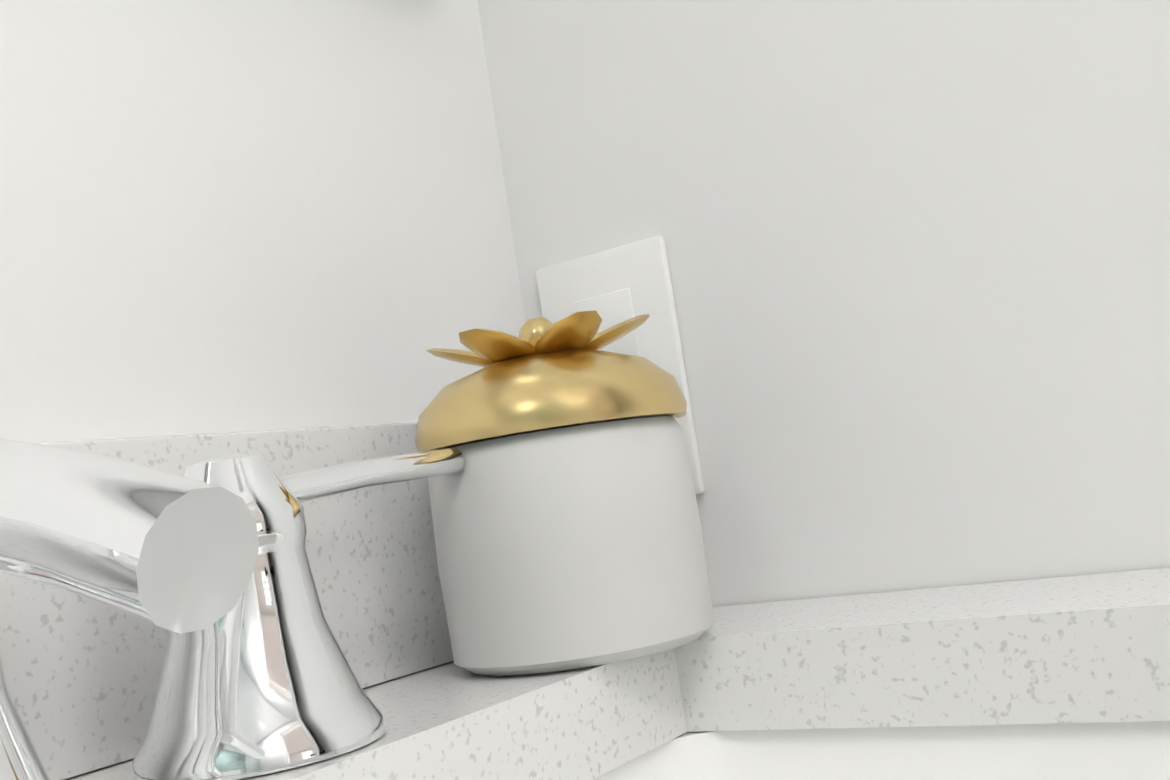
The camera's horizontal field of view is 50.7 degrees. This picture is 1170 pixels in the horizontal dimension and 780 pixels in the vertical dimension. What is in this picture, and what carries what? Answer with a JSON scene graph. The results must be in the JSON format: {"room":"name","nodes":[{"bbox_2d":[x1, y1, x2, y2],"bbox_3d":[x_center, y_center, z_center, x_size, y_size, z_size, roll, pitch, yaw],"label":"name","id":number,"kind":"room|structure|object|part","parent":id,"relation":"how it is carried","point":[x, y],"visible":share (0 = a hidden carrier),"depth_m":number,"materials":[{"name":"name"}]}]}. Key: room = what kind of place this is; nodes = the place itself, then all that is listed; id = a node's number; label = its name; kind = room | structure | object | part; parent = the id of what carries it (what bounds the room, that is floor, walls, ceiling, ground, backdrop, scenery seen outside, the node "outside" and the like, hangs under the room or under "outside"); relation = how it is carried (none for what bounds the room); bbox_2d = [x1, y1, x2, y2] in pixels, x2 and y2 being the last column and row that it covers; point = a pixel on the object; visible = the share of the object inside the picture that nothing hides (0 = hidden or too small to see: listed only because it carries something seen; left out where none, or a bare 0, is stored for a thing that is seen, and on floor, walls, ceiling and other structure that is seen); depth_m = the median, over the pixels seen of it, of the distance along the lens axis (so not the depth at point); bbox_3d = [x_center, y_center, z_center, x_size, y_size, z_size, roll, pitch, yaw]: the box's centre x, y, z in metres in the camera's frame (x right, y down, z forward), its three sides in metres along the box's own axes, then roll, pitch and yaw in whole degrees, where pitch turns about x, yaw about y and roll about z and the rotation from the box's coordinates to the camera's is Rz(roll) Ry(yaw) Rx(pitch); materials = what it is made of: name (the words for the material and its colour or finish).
{"room":"bathroom","nodes":[
{"label":"bathroom","id":0,"kind":"room"},
{"bbox_2d":[0,0,524,442],"bbox_3d":[-0.487,-0.094,0.057,0.100,2.460,1.655,-12,-6,33],"label":"wall","id":1,"kind":"structure","parent":0,"point":[221,216],"depth_m":0.48,"materials":[{"name":"white paint"}]},
{"bbox_2d":[477,0,1169,606],"bbox_3d":[0.627,-0.248,0.244,1.770,2.460,0.100,-12,-6,33],"label":"wall","id":2,"kind":"structure","parent":0,"point":[919,258],"depth_m":0.52,"materials":[{"name":"white paint"}]},
{"bbox_2d":[536,236,704,494],"bbox_3d":[0.015,-0.006,0.592,0.074,0.122,0.008,-12,-6,33],"label":"light switch","id":3,"kind":"object","parent":2,"relation":"attached to","point":[615,286],"visible":0.27,"depth_m":0.58,"materials":[{"name":"white plastic"}]},
{"bbox_3d":[0.344,0.926,-0.545,1.770,0.100,1.760,-12,-6,33],"label":"floor","id":4,"kind":"structure","parent":0,"visible":0},
{"bbox_2d":[0,422,1169,779],"bbox_3d":[0.092,0.453,0.120,0.586,1.020,0.718,-12,-6,33],"label":"bathroom vanity","id":5,"kind":"object","parent":4,"relation":"on","point":[266,604],"visible":0.96,"depth_m":0.39,"materials":[{"name":"white stone"}]},
{"bbox_2d":[0,422,258,779],"bbox_3d":[-0.126,0.040,0.253,0.152,0.119,0.072,-12,-6,33],"label":"faucet","id":6,"kind":"object","parent":5,"relation":"on","point":[177,553],"depth_m":0.22,"materials":[{"name":"silver metal"}]},
{"bbox_2d":[131,447,464,779],"bbox_3d":[-0.082,0.061,0.385,0.070,0.088,0.134,-12,-6,33],"label":"faucet","id":7,"kind":"object","parent":5,"relation":"on","point":[268,690],"depth_m":0.34,"materials":[{"name":"silver metal"}]},
{"bbox_2d":[415,310,713,675],"bbox_3d":[-0.009,0.036,0.476,0.106,0.130,0.106,-12,-6,33],"label":"jar","id":8,"kind":"object","parent":5,"relation":"on","point":[568,534],"visible":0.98,"depth_m":0.43,"materials":[{"name":"white ceramic"}]},
{"bbox_2d":[426,310,649,370],"bbox_3d":[-0.018,-0.019,0.481,0.080,0.020,0.088,-12,-6,33],"label":"flower","id":9,"kind":"object","parent":8,"relation":"on","point":[572,343],"depth_m":0.45,"materials":[{"name":"gold metal"}]},
{"bbox_3d":[-0.015,0.002,0.479,0.106,0.032,0.106,-12,-6,33],"label":"lid","id":10,"kind":"part","parent":8,"relation":"part of","materials":[{"name":"gold metal"}]}
]}

